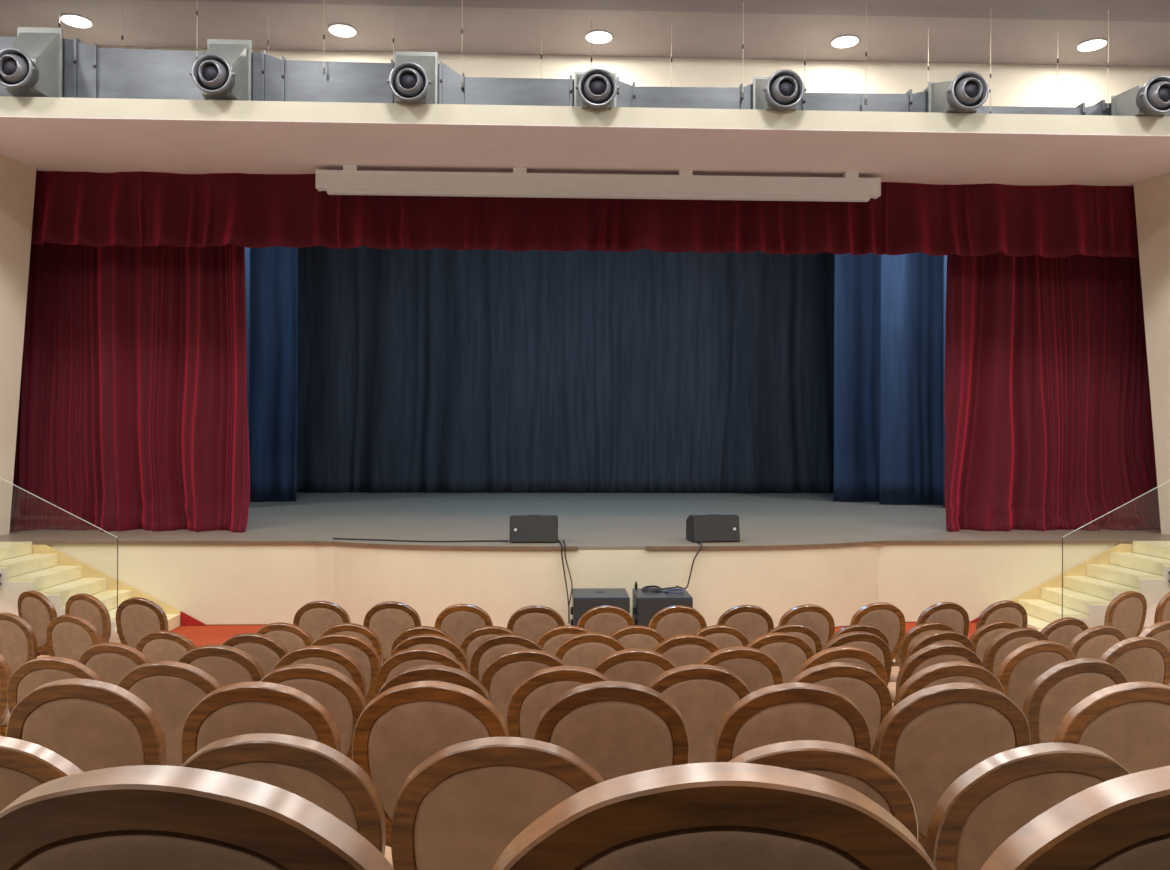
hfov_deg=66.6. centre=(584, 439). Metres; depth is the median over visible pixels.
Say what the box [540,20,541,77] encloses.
hanging wire
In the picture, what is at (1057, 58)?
hanging wire
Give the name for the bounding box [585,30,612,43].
recessed light
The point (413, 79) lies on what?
jet nozzle
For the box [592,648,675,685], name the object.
chair
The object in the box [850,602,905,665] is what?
chair
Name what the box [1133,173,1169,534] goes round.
wall
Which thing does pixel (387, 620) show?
chair
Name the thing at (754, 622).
chair
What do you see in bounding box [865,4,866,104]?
hanging wire
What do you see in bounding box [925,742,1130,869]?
chair
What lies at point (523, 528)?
stage monitor
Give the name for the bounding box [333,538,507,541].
cable
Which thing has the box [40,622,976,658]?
floor
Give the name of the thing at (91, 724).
chair
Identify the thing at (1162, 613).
chair
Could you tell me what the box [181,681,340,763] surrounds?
chair
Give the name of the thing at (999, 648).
chair
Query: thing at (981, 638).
chair
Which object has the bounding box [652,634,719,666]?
chair
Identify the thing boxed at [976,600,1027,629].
chair
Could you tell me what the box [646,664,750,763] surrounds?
chair
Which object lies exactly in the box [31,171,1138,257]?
curtain valance
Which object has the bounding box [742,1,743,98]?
hanging wire
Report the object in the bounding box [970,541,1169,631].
staircase
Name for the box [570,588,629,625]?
subwoofer
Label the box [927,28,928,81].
hanging wire
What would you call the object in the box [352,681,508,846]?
chair
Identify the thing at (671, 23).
hanging wire
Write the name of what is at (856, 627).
chair
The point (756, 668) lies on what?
chair
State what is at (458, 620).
chair
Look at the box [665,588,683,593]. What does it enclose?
coiled cable
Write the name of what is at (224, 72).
jet nozzle
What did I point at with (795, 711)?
chair
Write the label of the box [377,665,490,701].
chair
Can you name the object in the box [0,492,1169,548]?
floor
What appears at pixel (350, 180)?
projection screen
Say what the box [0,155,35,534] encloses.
wall
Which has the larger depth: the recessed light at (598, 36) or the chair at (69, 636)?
the recessed light at (598, 36)
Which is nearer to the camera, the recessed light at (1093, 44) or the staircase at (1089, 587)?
the staircase at (1089, 587)
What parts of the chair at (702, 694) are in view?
frame, panel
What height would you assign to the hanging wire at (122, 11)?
0.638 m
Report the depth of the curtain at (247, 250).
16.76 m
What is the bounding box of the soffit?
[0,116,1169,185]
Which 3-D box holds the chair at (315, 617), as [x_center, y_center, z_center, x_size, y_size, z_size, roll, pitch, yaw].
[-2.329,1.891,8.107,0.512,0.941,0.565,0,0,2]
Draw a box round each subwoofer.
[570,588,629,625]
[632,588,692,626]
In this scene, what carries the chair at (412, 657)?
on the floor
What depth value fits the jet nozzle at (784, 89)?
10.28 m
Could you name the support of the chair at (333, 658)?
on the floor
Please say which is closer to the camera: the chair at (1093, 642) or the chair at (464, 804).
the chair at (464, 804)
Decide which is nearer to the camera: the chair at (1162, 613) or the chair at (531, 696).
the chair at (531, 696)
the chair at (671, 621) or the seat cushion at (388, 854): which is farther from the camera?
the chair at (671, 621)
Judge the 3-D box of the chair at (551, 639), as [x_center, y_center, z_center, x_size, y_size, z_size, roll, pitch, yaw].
[-0.142,1.899,7.104,0.512,0.941,0.565,0,0,-2]
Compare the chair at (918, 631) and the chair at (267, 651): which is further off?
the chair at (918, 631)
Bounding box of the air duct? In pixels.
[0,36,1169,116]
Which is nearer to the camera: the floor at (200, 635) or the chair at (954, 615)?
the chair at (954, 615)
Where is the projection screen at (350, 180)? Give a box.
[316,165,880,201]
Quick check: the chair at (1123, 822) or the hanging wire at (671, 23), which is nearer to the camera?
the chair at (1123, 822)
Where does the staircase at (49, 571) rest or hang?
on the floor at (200, 635)
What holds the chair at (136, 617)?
on the floor
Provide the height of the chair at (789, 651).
0.941 m
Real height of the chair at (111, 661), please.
0.941 m
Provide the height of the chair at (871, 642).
0.941 m
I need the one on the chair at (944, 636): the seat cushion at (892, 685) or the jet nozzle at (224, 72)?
the seat cushion at (892, 685)
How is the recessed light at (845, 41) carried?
in the ceiling at (154, 24)
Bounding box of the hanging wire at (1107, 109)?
[1106,9,1109,113]
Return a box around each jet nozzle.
[0,27,62,96]
[189,39,251,100]
[387,51,437,103]
[574,68,618,109]
[753,69,806,110]
[928,71,990,112]
[1111,75,1169,116]
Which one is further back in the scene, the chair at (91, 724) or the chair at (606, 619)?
the chair at (606, 619)
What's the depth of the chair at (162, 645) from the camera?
6.61 m
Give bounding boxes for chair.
[0,612,49,673]
[0,654,11,736]
[0,736,82,810]
[0,765,394,869]
[6,678,165,771]
[7,657,102,713]
[18,590,56,655]
[47,614,101,661]
[65,593,120,642]
[78,642,150,684]
[116,597,168,648]
[117,661,221,765]
[136,630,195,661]
[178,644,264,686]
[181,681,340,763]
[181,733,392,865]
[222,633,288,675]
[256,622,313,651]
[259,664,366,760]
[274,645,365,700]
[293,601,350,640]
[310,633,380,704]
[320,623,382,665]
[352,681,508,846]
[363,601,421,664]
[375,647,467,696]
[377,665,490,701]
[391,626,454,654]
[391,634,467,671]
[391,737,603,869]
[434,604,492,646]
[461,626,515,673]
[470,634,543,682]
[481,649,567,725]
[492,762,936,869]
[507,605,564,641]
[507,666,610,738]
[533,681,688,780]
[537,625,589,654]
[555,632,625,668]
[577,605,634,634]
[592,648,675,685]
[610,625,665,649]
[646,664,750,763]
[649,605,706,638]
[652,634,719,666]
[694,625,748,649]
[699,646,782,692]
[713,682,870,761]
[717,605,773,642]
[729,740,917,839]
[746,632,813,682]
[766,624,821,654]
[778,604,834,648]
[788,662,891,755]
[798,646,886,684]
[821,631,891,686]
[828,624,888,645]
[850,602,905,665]
[874,682,1030,849]
[888,630,975,702]
[889,622,955,681]
[892,643,982,707]
[893,661,1004,706]
[895,602,968,665]
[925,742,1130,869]
[970,620,1019,662]
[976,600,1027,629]
[980,766,1169,869]
[982,627,1048,676]
[996,640,1075,709]
[1022,658,1127,744]
[1041,617,1088,647]
[1053,681,1169,773]
[1068,625,1126,658]
[1099,636,1169,684]
[1104,591,1146,638]
[1138,621,1169,651]
[1141,592,1169,632]
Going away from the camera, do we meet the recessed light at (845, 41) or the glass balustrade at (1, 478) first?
the glass balustrade at (1, 478)
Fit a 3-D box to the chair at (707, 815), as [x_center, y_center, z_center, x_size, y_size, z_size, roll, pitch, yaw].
[0.131,0.795,1.144,0.512,0.941,0.565,0,0,-1]
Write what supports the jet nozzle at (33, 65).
attached to the air duct
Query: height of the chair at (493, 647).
0.941 m
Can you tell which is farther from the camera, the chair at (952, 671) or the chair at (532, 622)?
the chair at (532, 622)
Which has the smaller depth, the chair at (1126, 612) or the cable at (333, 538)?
the chair at (1126, 612)
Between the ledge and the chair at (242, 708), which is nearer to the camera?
the chair at (242, 708)
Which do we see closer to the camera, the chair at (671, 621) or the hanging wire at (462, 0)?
the chair at (671, 621)
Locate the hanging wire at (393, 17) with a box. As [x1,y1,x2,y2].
[393,17,393,59]
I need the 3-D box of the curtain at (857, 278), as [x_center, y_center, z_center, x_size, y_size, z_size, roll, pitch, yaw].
[7.325,-1.946,19.058,4.001,6.515,0.121,0,0,-2]
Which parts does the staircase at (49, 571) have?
panel, skirting, skirting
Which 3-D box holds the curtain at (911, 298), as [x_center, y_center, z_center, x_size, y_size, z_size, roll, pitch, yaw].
[8.018,-1.944,18.190,4.003,6.515,0.099,0,0,-2]
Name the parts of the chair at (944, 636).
frame, panel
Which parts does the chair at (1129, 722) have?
frame, panel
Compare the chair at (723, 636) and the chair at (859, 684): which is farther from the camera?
the chair at (723, 636)
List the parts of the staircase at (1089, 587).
skirting, panel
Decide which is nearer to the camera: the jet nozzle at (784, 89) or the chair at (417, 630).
the chair at (417, 630)
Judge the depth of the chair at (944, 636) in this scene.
5.93 m
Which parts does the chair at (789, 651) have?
frame, panel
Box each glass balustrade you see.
[0,478,117,632]
[1062,480,1169,617]
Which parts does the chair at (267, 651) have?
frame, panel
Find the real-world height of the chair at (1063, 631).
0.941 m
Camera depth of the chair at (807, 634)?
6.94 m
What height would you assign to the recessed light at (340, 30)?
0.018 m
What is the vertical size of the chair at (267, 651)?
0.941 m
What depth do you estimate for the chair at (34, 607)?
8.33 m
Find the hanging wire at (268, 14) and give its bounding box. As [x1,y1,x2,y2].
[268,14,268,54]
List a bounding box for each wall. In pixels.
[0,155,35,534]
[32,544,1144,627]
[92,46,1169,106]
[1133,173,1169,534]
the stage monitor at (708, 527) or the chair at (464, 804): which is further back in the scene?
the stage monitor at (708, 527)
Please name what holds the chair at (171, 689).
on the floor
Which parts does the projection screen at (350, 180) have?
rail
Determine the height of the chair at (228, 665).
0.941 m
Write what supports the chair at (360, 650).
on the floor
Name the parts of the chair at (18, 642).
panel, frame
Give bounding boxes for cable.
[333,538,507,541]
[558,540,569,623]
[563,540,572,605]
[642,585,677,591]
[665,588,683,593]
[678,542,701,588]
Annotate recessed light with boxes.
[60,14,92,27]
[328,24,356,37]
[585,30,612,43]
[831,35,859,47]
[1076,39,1107,51]
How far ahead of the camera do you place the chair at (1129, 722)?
2.88 m
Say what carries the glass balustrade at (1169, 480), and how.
attached to the staircase at (1089, 587)
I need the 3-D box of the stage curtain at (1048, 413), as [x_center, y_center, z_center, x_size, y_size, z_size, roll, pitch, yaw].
[7.389,-1.063,13.119,4.386,4.782,0.455,0,0,-4]
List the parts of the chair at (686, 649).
frame, panel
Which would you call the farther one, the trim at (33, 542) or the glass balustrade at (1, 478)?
the trim at (33, 542)
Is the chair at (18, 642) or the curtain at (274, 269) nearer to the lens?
the chair at (18, 642)
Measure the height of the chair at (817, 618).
0.941 m
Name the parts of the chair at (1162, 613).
frame, panel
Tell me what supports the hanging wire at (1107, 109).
hanging from the ceiling at (1090, 10)
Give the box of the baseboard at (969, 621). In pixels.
[210,621,969,626]
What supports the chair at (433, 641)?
on the floor
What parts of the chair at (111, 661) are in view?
panel, frame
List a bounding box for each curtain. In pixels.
[10,242,249,532]
[245,247,249,436]
[249,246,297,500]
[296,246,833,492]
[833,253,880,500]
[880,252,942,503]
[943,255,946,507]
[944,252,1160,531]
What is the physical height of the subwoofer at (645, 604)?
0.599 m
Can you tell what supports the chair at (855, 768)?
on the floor
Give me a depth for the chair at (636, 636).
6.85 m
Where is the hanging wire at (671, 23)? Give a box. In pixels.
[670,23,671,86]
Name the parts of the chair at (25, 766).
panel, frame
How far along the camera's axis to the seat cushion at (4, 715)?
5.60 m
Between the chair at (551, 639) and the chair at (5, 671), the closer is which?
the chair at (5, 671)
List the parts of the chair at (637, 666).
frame, panel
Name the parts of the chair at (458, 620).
panel, frame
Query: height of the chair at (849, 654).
0.941 m
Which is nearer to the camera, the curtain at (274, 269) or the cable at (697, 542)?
the cable at (697, 542)
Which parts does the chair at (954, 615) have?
leg, frame, panel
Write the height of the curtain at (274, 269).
6.515 m
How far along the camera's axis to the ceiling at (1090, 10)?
10.91 m
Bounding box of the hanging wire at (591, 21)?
[590,21,591,68]
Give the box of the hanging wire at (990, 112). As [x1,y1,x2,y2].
[989,7,991,113]
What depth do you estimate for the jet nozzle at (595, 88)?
10.19 m
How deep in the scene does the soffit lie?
11.25 m
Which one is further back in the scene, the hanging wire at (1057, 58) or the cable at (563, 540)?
the hanging wire at (1057, 58)
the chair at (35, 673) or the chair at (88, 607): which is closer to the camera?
the chair at (35, 673)
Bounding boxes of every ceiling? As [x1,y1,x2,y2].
[0,0,1169,66]
[148,0,1169,21]
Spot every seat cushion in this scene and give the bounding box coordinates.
[0,711,9,726]
[385,845,392,865]
[888,682,895,701]
[889,666,899,681]
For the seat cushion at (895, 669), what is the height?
0.093 m
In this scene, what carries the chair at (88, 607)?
on the floor
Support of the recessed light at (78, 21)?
in the ceiling at (154, 24)
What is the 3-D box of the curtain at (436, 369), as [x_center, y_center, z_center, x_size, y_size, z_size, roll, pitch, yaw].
[-0.189,-2.272,21.822,19.205,7.119,0.310,0,0,-2]
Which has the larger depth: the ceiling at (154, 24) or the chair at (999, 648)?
the ceiling at (154, 24)
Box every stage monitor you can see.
[510,515,557,542]
[686,514,739,542]
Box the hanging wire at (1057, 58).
[1057,58,1058,106]
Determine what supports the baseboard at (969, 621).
attached to the wall at (209, 583)
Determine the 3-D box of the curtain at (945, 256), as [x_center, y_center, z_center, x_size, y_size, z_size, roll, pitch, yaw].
[8.952,-1.941,17.311,4.000,6.515,0.115,0,0,-2]
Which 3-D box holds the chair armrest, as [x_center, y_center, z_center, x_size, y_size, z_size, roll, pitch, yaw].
[-4.520,1.923,8.475,0.422,0.093,0.468,0,0,20]
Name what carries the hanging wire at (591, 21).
hanging from the ceiling at (154, 24)
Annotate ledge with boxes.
[0,96,1169,134]
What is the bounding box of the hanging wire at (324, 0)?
[323,0,324,73]
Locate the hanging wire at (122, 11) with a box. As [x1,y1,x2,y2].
[121,11,122,48]
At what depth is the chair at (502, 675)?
4.73 m
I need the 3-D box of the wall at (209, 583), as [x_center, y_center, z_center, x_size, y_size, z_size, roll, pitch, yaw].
[0.075,1.846,11.413,21.000,1.021,1.095,0,0,-2]
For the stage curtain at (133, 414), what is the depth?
12.67 m
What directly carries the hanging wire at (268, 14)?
attached to the air duct
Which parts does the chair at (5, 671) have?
seat frame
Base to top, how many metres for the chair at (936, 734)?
0.941 m
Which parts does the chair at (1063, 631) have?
panel, frame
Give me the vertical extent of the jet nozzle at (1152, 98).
0.450 m
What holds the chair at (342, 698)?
on the floor
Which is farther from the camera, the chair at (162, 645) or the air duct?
the air duct
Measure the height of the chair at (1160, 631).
0.941 m
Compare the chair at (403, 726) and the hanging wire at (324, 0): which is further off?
the hanging wire at (324, 0)
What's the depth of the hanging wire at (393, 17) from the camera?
11.23 m
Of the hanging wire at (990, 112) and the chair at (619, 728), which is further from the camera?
the hanging wire at (990, 112)
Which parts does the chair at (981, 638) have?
panel, frame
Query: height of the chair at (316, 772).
0.941 m
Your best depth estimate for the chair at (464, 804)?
1.98 m
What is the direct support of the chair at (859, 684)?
on the floor
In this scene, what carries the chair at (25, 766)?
on the floor
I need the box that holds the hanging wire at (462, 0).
[461,0,462,87]
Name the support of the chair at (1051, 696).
on the floor
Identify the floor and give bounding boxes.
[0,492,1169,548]
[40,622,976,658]
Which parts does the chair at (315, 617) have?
panel, frame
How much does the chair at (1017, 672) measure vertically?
0.941 m
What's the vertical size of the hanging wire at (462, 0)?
1.108 m
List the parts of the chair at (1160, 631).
frame, panel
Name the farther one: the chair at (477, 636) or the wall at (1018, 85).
the wall at (1018, 85)
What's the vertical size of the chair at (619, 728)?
0.941 m
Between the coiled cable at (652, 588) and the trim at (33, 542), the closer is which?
the coiled cable at (652, 588)
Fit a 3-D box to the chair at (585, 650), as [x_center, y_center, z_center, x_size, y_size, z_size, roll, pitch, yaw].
[0.035,1.734,6.093,0.512,0.941,0.565,0,0,-2]
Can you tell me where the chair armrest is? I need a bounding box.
[109,633,120,642]
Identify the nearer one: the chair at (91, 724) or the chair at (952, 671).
the chair at (91, 724)
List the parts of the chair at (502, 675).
panel, frame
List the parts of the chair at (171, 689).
panel, frame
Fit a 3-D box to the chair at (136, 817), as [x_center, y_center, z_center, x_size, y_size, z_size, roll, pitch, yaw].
[-0.414,0.794,1.130,0.512,0.941,0.565,0,0,3]
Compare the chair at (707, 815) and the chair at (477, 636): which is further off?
the chair at (477, 636)
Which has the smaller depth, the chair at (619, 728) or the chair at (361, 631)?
the chair at (619, 728)
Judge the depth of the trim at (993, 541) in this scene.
11.58 m
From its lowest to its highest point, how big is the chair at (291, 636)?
0.941 m
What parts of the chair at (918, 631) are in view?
panel, frame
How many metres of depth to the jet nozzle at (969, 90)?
10.38 m
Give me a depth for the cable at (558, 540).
10.70 m
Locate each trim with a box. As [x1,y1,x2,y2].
[0,541,577,549]
[646,540,1169,549]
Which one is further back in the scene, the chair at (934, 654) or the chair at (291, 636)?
the chair at (291, 636)
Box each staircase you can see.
[0,542,205,632]
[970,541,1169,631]

